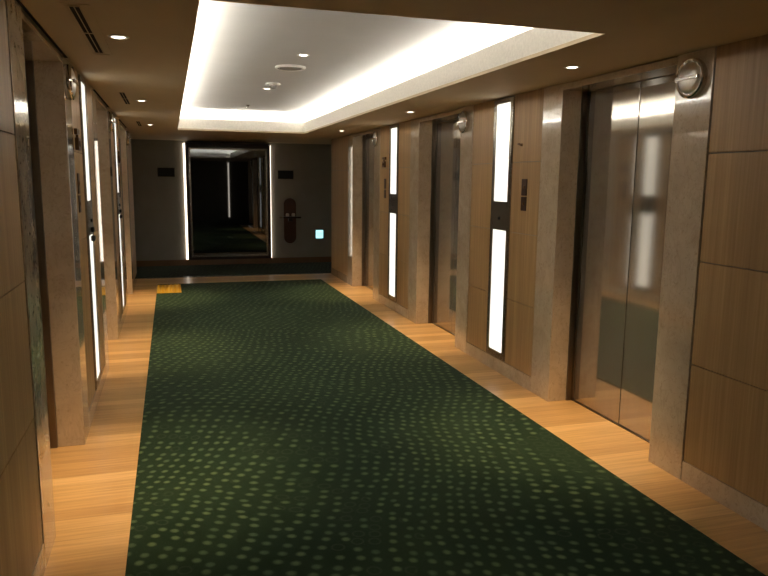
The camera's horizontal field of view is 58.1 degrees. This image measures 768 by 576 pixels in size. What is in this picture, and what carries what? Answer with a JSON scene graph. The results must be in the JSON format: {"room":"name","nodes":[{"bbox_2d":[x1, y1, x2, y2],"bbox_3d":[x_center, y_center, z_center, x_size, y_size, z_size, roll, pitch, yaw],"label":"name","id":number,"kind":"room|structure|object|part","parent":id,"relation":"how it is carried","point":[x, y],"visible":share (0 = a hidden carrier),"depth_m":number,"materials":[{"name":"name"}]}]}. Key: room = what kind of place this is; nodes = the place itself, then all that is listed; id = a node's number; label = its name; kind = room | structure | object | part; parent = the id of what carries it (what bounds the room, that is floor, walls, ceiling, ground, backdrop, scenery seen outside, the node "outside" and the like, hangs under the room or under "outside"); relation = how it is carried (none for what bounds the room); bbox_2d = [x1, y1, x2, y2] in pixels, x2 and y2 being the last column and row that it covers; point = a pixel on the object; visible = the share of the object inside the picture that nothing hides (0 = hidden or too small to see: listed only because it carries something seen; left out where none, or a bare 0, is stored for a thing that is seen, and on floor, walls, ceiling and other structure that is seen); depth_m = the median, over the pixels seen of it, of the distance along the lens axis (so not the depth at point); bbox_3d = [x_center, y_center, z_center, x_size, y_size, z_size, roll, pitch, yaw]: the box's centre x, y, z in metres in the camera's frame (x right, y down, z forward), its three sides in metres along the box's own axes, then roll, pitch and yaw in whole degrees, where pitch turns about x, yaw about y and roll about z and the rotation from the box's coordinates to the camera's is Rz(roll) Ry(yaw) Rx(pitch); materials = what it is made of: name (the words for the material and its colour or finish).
{"room":"lobby","nodes":[
{"label":"lobby","id":0,"kind":"room"},
{"bbox_2d":[0,0,136,575],"bbox_3d":[-5.158,-0.447,5.609,5.435,2.350,10.150,-2,9,-17],"label":"wall","id":1,"kind":"structure","parent":0,"point":[21,541],"depth_m":2.60,"materials":[{"name":"brown wood"}]},
{"bbox_2d":[25,60,57,448],"bbox_3d":[-1.881,-0.062,3.531,0.103,2.299,1.178,-2,9,-17],"label":"elevator door","id":2,"kind":"structure","parent":1,"relation":"in","point":[29,72],"depth_m":4.07,"materials":[{"name":"metal"}]},
{"bbox_2d":[5,0,89,565],"bbox_3d":[-1.803,-0.089,3.549,0.254,2.348,1.717,-2,9,-17],"label":"trim","id":3,"kind":"structure","parent":1,"relation":"attached to","point":[25,42],"depth_m":4.00,"materials":[{"name":"beige stone"}]},
{"bbox_2d":[16,0,126,127],"bbox_3d":[-2.544,-1.702,6.237,0.013,0.003,7.400,-2,9,-17],"label":"trim","id":4,"kind":"structure","parent":1,"relation":"attached to","point":[18,1],"depth_m":3.38,"materials":[{"name":"brown wood"}]},
{"bbox_2d":[64,64,78,99],"bbox_3d":[-1.851,-1.221,4.103,0.056,0.208,0.208,-2,9,-17],"label":"lantern","id":5,"kind":"object","parent":1,"relation":"attached to","point":[71,83],"visible":1,"depth_m":4.03,"materials":[{"name":"silver metal"}]},
{"bbox_2d":[74,128,80,150],"bbox_3d":[-1.962,-0.950,4.432,0.024,0.133,0.136,-2,9,-17],"label":"wall sign","id":6,"kind":"object","parent":1,"relation":"attached to","point":[76,131],"depth_m":4.39,"materials":[{"name":"brown metal"}]},
{"bbox_2d":[77,173,81,212],"bbox_3d":[-1.971,-0.616,4.480,0.011,0.251,0.084,-2,9,-17],"label":"plate","id":7,"kind":"object","parent":1,"relation":"attached to","point":[78,174],"visible":1,"depth_m":4.45,"materials":[{"name":"brown metal"}]},
{"bbox_3d":[-1.973,-0.675,4.470,0.007,0.131,0.084,-2,9,-17],"label":"plate","id":8,"kind":"part","parent":7,"relation":"part of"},
{"bbox_3d":[-1.974,-0.546,4.490,0.007,0.110,0.084,-2,9,-17],"label":"plate","id":9,"kind":"part","parent":7,"relation":"part of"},
{"bbox_2d":[31,273,136,575],"bbox_3d":[-2.578,0.564,6.570,0.020,0.116,10.144,-2,9,-17],"label":"baseboard","id":10,"kind":"structure","parent":1,"relation":"attached to","point":[39,569],"depth_m":4.81,"materials":[{"name":"brown wood"}]},
{"bbox_2d":[78,74,100,390],"bbox_3d":[-2.112,-0.375,4.993,0.055,2.205,0.350,-2,9,-17],"label":"light panel","id":11,"kind":"object","parent":1,"relation":"attached to","point":[90,229],"visible":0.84,"depth_m":4.95,"materials":[{"name":"white glass"}]},
{"bbox_2d":[81,83,89,200],"bbox_3d":[-2.119,-1.027,4.887,0.018,0.812,0.254,-2,9,-17],"label":"diffuser","id":12,"kind":"object","parent":11,"relation":"attached to","point":[83,85],"depth_m":4.93,"materials":[{"name":"white plastic"}]},
{"bbox_3d":[-2.122,-0.506,4.969,0.028,0.243,0.255,-2,9,-17],"label":"control plate","id":13,"kind":"part","parent":11,"relation":"part of","materials":[{"name":"grey metal"}]},
{"bbox_2d":[89,234,99,377],"bbox_3d":[-2.132,0.137,5.068,0.018,1.057,0.254,-2,9,-17],"label":"diffuser","id":14,"kind":"object","parent":11,"relation":"attached to","point":[91,236],"depth_m":5.12,"materials":[{"name":"white plastic"}]},
{"bbox_2d":[91,88,119,376],"bbox_3d":[-2.681,-0.538,6.382,0.257,2.348,1.737,-2,9,-17],"label":"trim","id":15,"kind":"structure","parent":1,"relation":"attached to","point":[102,153],"depth_m":6.88,"materials":[{"name":"beige stone"}]},
{"bbox_2d":[108,111,114,131],"bbox_3d":[-2.736,-1.673,6.955,0.056,0.208,0.208,-2,9,-17],"label":"lantern","id":16,"kind":"object","parent":1,"relation":"attached to","point":[111,121],"visible":1,"depth_m":6.88,"materials":[{"name":"silver metal"}]},
{"bbox_2d":[113,114,124,313],"bbox_3d":[-2.988,-0.823,7.817,0.055,2.205,0.350,-2,9,-17],"label":"light panel","id":17,"kind":"object","parent":1,"relation":"attached to","point":[119,216],"visible":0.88,"depth_m":7.78,"materials":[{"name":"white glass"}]},
{"bbox_2d":[114,119,118,191],"bbox_3d":[-2.995,-1.475,7.711,0.018,0.812,0.254,-2,9,-17],"label":"diffuser","id":18,"kind":"object","parent":17,"relation":"attached to","point":[115,129],"depth_m":7.78,"materials":[{"name":"white plastic"}]},
{"bbox_3d":[-2.998,-0.953,7.793,0.028,0.243,0.255,-2,9,-17],"label":"control plate","id":19,"kind":"part","parent":17,"relation":"part of","materials":[{"name":"grey metal"}]},
{"bbox_2d":[119,214,123,305],"bbox_3d":[-3.008,-0.310,7.891,0.018,1.057,0.254,-2,9,-17],"label":"diffuser","id":20,"kind":"object","parent":17,"relation":"attached to","point":[120,216],"depth_m":7.96,"materials":[{"name":"white plastic"}]},
{"bbox_2d":[118,119,133,309],"bbox_3d":[-3.555,-0.984,9.196,0.254,2.348,1.737,-2,9,-17],"label":"trim","id":21,"kind":"structure","parent":1,"relation":"attached to","point":[124,175],"depth_m":9.72,"materials":[{"name":"beige stone"}]},
{"bbox_2d":[126,130,130,144],"bbox_3d":[-3.609,-2.119,9.769,0.056,0.208,0.208,-2,9,-17],"label":"lantern","id":22,"kind":"object","parent":1,"relation":"attached to","point":[128,137],"visible":0.99,"depth_m":9.69,"materials":[{"name":"silver metal"}]},
{"bbox_2d":[131,139,330,260],"bbox_3d":[-3.077,-1.623,13.348,14.000,2.350,0.100,-2,9,-17],"label":"wall","id":23,"kind":"structure","parent":0,"point":[159,202],"depth_m":13.22,"materials":[{"name":"grey paint"}]},
{"bbox_2d":[157,167,174,176],"bbox_3d":[-4.063,-2.158,12.897,0.310,0.170,0.014,-2,9,-17],"label":"wall sign","id":24,"kind":"object","parent":23,"relation":"attached to","point":[161,172],"visible":1,"depth_m":12.89,"materials":[{"name":"grey metal"}]},
{"bbox_2d":[183,142,271,259],"bbox_3d":[-2.978,-1.651,13.273,1.623,2.200,0.088,-2,9,-17],"label":"wall mirror","id":25,"kind":"object","parent":23,"relation":"attached to","point":[228,210],"visible":1,"depth_m":13.24,"materials":[{"name":"black mirror"}]},
{"bbox_2d":[136,257,330,266],"bbox_3d":[-3.073,-0.511,13.466,13.980,0.115,0.014,-2,9,-17],"label":"baseboard","id":26,"kind":"structure","parent":23,"relation":"attached to","point":[287,259],"depth_m":13.49,"materials":[{"name":"black wood"}]},
{"bbox_2d":[278,170,293,178],"bbox_3d":[-1.926,-2.219,13.551,0.310,0.170,0.014,-2,9,-17],"label":"wall sign","id":27,"kind":"object","parent":23,"relation":"attached to","point":[282,174],"visible":1,"depth_m":13.55,"materials":[{"name":"grey metal"}]},
{"bbox_2d":[280,198,300,242],"bbox_3d":[-1.853,-1.322,13.644,0.417,0.890,0.150,-2,9,-17],"label":"wall bracket","id":28,"kind":"object","parent":23,"relation":"attached to","point":[289,216],"visible":1,"depth_m":13.69,"materials":[{"name":"brown plastic"}]},
{"bbox_2d":[283,216,300,220],"bbox_3d":[-1.817,-1.363,13.636,0.350,0.095,0.128,-2,9,-17],"label":"shelf","id":29,"kind":"object","parent":28,"relation":"attached to","point":[286,218],"depth_m":13.62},
{"bbox_2d":[315,230,322,238],"bbox_3d":[-1.300,-1.084,13.913,0.164,0.176,0.035,-2,9,-17],"label":"exit light","id":30,"kind":"object","parent":23,"relation":"attached to","point":[318,233],"visible":1,"depth_m":13.89,"materials":[{"name":"white"}]},
{"bbox_2d":[20,0,767,143],"bbox_3d":[-0.807,-1.802,5.871,14.000,0.345,15.300,-2,9,-17],"label":"ceiling","id":31,"kind":"structure","parent":0,"point":[151,65],"depth_m":4.59,"materials":[{"name":"paint"}]},
{"bbox_2d":[67,5,103,53],"bbox_3d":[-1.447,-1.248,3.388,0.048,0.004,1.140,-2,9,-17],"label":"ceiling vent","id":32,"kind":"object","parent":31,"relation":"in","point":[76,11],"visible":1,"depth_m":3.26,"materials":[{"name":"metal"}]},
{"bbox_2d":[60,2,111,55],"bbox_3d":[-1.440,-1.250,3.398,0.110,0.003,1.235,-2,9,-17],"label":"frame","id":33,"kind":"object","parent":31,"relation":"attached to","point":[61,3],"visible":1,"depth_m":3.21,"materials":[{"name":"paint"}]},
{"bbox_2d":[108,35,128,39],"bbox_3d":[-1.333,-1.258,3.474,0.104,0.007,0.104,-2,9,-17],"label":"recessed light","id":34,"kind":"object","parent":31,"relation":"in","point":[121,37],"visible":1,"depth_m":3.46,"materials":[{"name":"white metal"}]},
{"bbox_2d":[118,92,130,104],"bbox_3d":[-2.311,-1.689,6.174,0.048,0.004,0.980,-2,9,-17],"label":"ceiling vent","id":35,"kind":"object","parent":31,"relation":"in","point":[122,94],"visible":1,"depth_m":6.08,"materials":[{"name":"metal"}]},
{"bbox_2d":[266,83,280,88],"bbox_3d":[-1.165,-2.118,7.266,0.156,0.056,0.156,-2,9,-17],"label":"smoke detector","id":36,"kind":"object","parent":31,"relation":"attached to","point":[271,85],"visible":1,"depth_m":7.23,"materials":[{"name":"white plastic"}]},
{"bbox_2d":[275,64,305,70],"bbox_3d":[-0.835,-1.964,6.175,0.274,0.020,0.274,-2,9,-17],"label":"ceiling vent","id":37,"kind":"object","parent":31,"relation":"in","point":[285,67],"visible":1,"depth_m":6.12,"materials":[{"name":"white metal"}]},
{"bbox_2d":[297,54,309,56],"bbox_3d":[-0.650,-1.875,5.579,0.104,0.007,0.104,-2,9,-17],"label":"recessed light","id":38,"kind":"object","parent":31,"relation":"in","point":[302,55],"visible":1,"depth_m":5.57,"materials":[{"name":"white metal"}]},
{"bbox_2d":[178,28,593,131],"bbox_3d":[-0.971,-1.843,6.645,2.076,0.145,7.950,-2,9,-17],"label":"trim","id":39,"kind":"structure","parent":31,"relation":"attached to","point":[534,40],"depth_m":5.43,"materials":[{"name":"beige paint"}]},
{"bbox_2d":[563,66,580,68],"bbox_3d":[1.150,-1.348,4.231,0.104,0.007,0.104,-2,9,-17],"label":"recessed light","id":40,"kind":"object","parent":31,"relation":"in","point":[565,67],"visible":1,"depth_m":4.22,"materials":[{"name":"white metal"}]},
{"bbox_2d":[44,273,767,575],"bbox_3d":[-0.835,0.740,6.265,14.000,0.100,15.500,-2,9,-17],"label":"floor","id":41,"kind":"structure","parent":0,"point":[93,482],"depth_m":4.23,"materials":[{"name":"brown wood"}]},
{"bbox_2d":[137,262,330,278],"bbox_3d":[-2.833,-0.335,12.700,13.960,0.006,1.622,-2,9,-17],"label":"carpet","id":42,"kind":"object","parent":41,"relation":"on","point":[307,267],"visible":0.44,"depth_m":12.67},
{"bbox_2d":[147,273,322,278],"bbox_3d":[-2.521,-0.212,11.929,2.980,0.006,0.050,-2,9,-17],"label":"trim","id":43,"kind":"structure","parent":41,"relation":"on","point":[303,273],"depth_m":11.93,"materials":[{"name":"brown wood"}]},
{"bbox_2d":[125,279,765,575],"bbox_3d":[-0.883,0.626,6.640,2.605,0.008,9.670,-2,9,-17],"label":"carpet","id":44,"kind":"object","parent":41,"relation":"on","point":[288,428],"visible":1,"depth_m":3.97,"materials":[{"name":"green carpet"}]},
{"bbox_2d":[157,284,181,292],"bbox_3d":[-3.228,0.007,10.394,0.344,0.011,0.800,-2,9,-17],"label":"mat","id":45,"kind":"object","parent":44,"relation":"on","point":[175,288],"visible":1,"depth_m":10.36,"materials":[{"name":"yellow rubber"}]},
{"bbox_2d":[331,34,767,505],"bbox_3d":[3.096,-0.744,8.123,5.300,2.350,10.150,-2,9,-17],"label":"wall","id":46,"kind":"structure","parent":0,"point":[726,438],"depth_m":3.62,"materials":[{"name":"brown wood"}]},
{"bbox_2d":[348,128,380,301],"bbox_3d":[-0.199,-1.105,10.218,0.254,2.348,1.737,-2,9,-17],"label":"trim","id":47,"kind":"structure","parent":46,"relation":"attached to","point":[354,140],"depth_m":10.68,"materials":[{"name":"beige stone"}]},
{"bbox_2d":[362,137,373,289],"bbox_3d":[-0.120,-1.082,10.238,0.103,2.299,1.178,-2,9,-17],"label":"elevator door","id":48,"kind":"structure","parent":46,"relation":"in","point":[368,148],"depth_m":10.64,"materials":[{"name":"metal"}]},
{"bbox_3d":[-0.120,-1.082,10.238,0.103,2.299,1.178,-2,9,-17],"label":"door frame","id":49,"kind":"part","parent":48,"relation":"part of","materials":[{"name":"brown metal"}]},
{"bbox_2d":[371,131,378,146],"bbox_3d":[-0.124,-2.012,9.332,0.056,0.208,0.208,-2,9,-17],"label":"lantern","id":50,"kind":"object","parent":46,"relation":"attached to","point":[375,138],"visible":1,"depth_m":9.28,"materials":[{"name":"silver metal"}]},
{"bbox_2d":[382,157,385,166],"bbox_3d":[0.000,-1.643,9.039,0.024,0.133,0.136,-2,9,-17],"label":"wall sign","id":51,"kind":"object","parent":46,"relation":"attached to","point":[383,158],"depth_m":9.02,"materials":[{"name":"brown metal"}]},
{"bbox_2d":[384,179,385,197],"bbox_3d":[0.011,-1.304,9.063,0.011,0.251,0.084,-2,9,-17],"label":"plate","id":52,"kind":"object","parent":46,"relation":"attached to","point":[384,179],"visible":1,"depth_m":9.05,"materials":[{"name":"brown metal"}]},
{"bbox_2d":[388,124,398,301],"bbox_3d":[0.116,-0.935,8.762,0.043,2.205,0.350,-2,9,-17],"label":"light panel","id":53,"kind":"object","parent":46,"relation":"attached to","point":[394,129],"visible":1,"depth_m":8.74,"materials":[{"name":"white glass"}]},
{"bbox_2d":[389,213,395,296],"bbox_3d":[0.119,-0.423,8.844,0.018,1.057,0.254,-2,9,-17],"label":"diffuser","id":54,"kind":"object","parent":53,"relation":"attached to","point":[392,216],"depth_m":8.85,"materials":[{"name":"white plastic"}]},
{"bbox_3d":[0.123,-1.066,8.743,0.028,0.243,0.255,-2,9,-17],"label":"control plate","id":55,"kind":"part","parent":53,"relation":"part of","materials":[{"name":"grey metal"}]},
{"bbox_2d":[390,128,396,193],"bbox_3d":[0.132,-1.588,8.663,0.018,0.812,0.254,-2,9,-17],"label":"diffuser","id":56,"kind":"object","parent":53,"relation":"attached to","point":[393,131],"depth_m":8.67,"materials":[{"name":"white plastic"}]},
{"bbox_2d":[408,105,473,352],"bbox_3d":[0.674,-0.659,7.404,0.254,2.348,1.737,-2,9,-17],"label":"trim","id":57,"kind":"structure","parent":46,"relation":"attached to","point":[421,128],"depth_m":7.82,"materials":[{"name":"beige stone"}]},
{"bbox_2d":[428,119,460,335],"bbox_3d":[0.753,-0.636,7.424,0.103,2.299,1.178,-2,9,-17],"label":"elevator door","id":58,"kind":"structure","parent":46,"relation":"in","point":[445,170],"depth_m":7.69,"materials":[{"name":"metal"}]},
{"bbox_3d":[0.753,-0.636,7.424,0.103,2.299,1.178,-2,9,-17],"label":"door frame","id":59,"kind":"part","parent":58,"relation":"part of","materials":[{"name":"brown metal"}]},
{"bbox_3d":[0.854,-0.596,7.156,0.030,2.288,0.570,-2,9,-17],"label":"door panel","id":60,"kind":"part","parent":58,"relation":"part of","materials":[{"name":"metal"}]},
{"bbox_2d":[457,111,469,132],"bbox_3d":[0.744,-1.569,6.537,0.056,0.208,0.208,-2,9,-17],"label":"lantern","id":61,"kind":"object","parent":46,"relation":"attached to","point":[463,122],"visible":1,"depth_m":6.49,"materials":[{"name":"silver metal"}]},
{"bbox_2d":[486,97,514,360],"bbox_3d":[0.991,-0.487,5.938,0.043,2.205,0.350,-2,9,-17],"label":"light panel","id":62,"kind":"object","parent":46,"relation":"attached to","point":[504,109],"visible":1,"depth_m":5.92,"materials":[{"name":"white glass"}]},
{"bbox_2d":[489,229,505,352],"bbox_3d":[0.995,0.024,6.020,0.018,1.057,0.254,-2,9,-17],"label":"diffuser","id":63,"kind":"object","parent":62,"relation":"attached to","point":[497,271],"depth_m":6.02,"materials":[{"name":"white plastic"}]},
{"bbox_3d":[0.999,-0.618,5.920,0.028,0.243,0.255,-2,9,-17],"label":"control plate","id":64,"kind":"part","parent":62,"relation":"part of","materials":[{"name":"grey metal"}]},
{"bbox_2d":[494,102,510,201],"bbox_3d":[1.008,-1.140,5.840,0.018,0.812,0.254,-2,9,-17],"label":"diffuser","id":65,"kind":"object","parent":62,"relation":"attached to","point":[502,127],"depth_m":5.84,"materials":[{"name":"white plastic"}]},
{"bbox_2d":[520,179,526,210],"bbox_3d":[1.113,-0.742,5.512,0.011,0.251,0.084,-2,9,-17],"label":"plate","id":66,"kind":"object","parent":46,"relation":"attached to","point":[524,181],"visible":1,"depth_m":5.50,"materials":[{"name":"brown metal"}]},
{"bbox_3d":[1.114,-0.672,5.523,0.007,0.110,0.084,-2,9,-17],"label":"plate","id":67,"kind":"part","parent":66,"relation":"part of","materials":[{"name":"brown metal"}]},
{"bbox_3d":[1.116,-0.801,5.503,0.007,0.131,0.084,-2,9,-17],"label":"plate","id":68,"kind":"part","parent":66,"relation":"part of","materials":[{"name":"brown metal"}]},
{"bbox_2d":[331,267,767,530],"bbox_3d":[0.555,0.451,7.524,0.020,0.116,10.144,-2,9,-17],"label":"baseboard","id":69,"kind":"structure","parent":46,"relation":"attached to","point":[742,504],"depth_m":3.77,"materials":[{"name":"beige stone"}]},
{"bbox_2d":[566,74,676,442],"bbox_3d":[1.629,-0.189,4.600,0.103,2.299,1.178,-2,9,-17],"label":"elevator door","id":70,"kind":"structure","parent":46,"relation":"in","point":[626,130],"depth_m":4.69,"materials":[{"name":"metal"}]},
{"bbox_3d":[1.629,-0.189,4.600,0.103,2.299,1.178,-2,9,-17],"label":"door frame","id":71,"kind":"part","parent":70,"relation":"part of","materials":[{"name":"brown metal"}]},
{"bbox_3d":[1.561,-0.235,4.876,0.030,2.288,0.570,-2,9,-17],"label":"door panel","id":72,"kind":"part","parent":70,"relation":"part of","materials":[{"name":"metal"}]},
{"bbox_3d":[1.630,0.944,4.780,0.044,0.005,1.146,-2,9,-17],"label":"sill","id":73,"kind":"part","parent":70,"relation":"part of","materials":[{"name":"brown metal"}]},
{"bbox_3d":[1.729,-0.149,4.333,0.030,2.288,0.570,-2,9,-16],"label":"door panel","id":74,"kind":"part","parent":70,"relation":"part of","materials":[{"name":"metal"}]},
{"bbox_2d":[530,47,716,479],"bbox_3d":[1.553,-0.210,4.571,0.254,2.348,1.717,-2,9,-17],"label":"trim","id":75,"kind":"structure","parent":46,"relation":"attached to","point":[692,117],"depth_m":4.04,"materials":[{"name":"beige stone"}]},
{"bbox_2d":[675,58,707,98],"bbox_3d":[1.628,-1.117,3.685,0.056,0.208,0.208,-2,9,-17],"label":"lantern","id":76,"kind":"object","parent":46,"relation":"attached to","point":[691,78],"visible":1,"depth_m":3.65,"materials":[{"name":"silver metal"}]}
]}

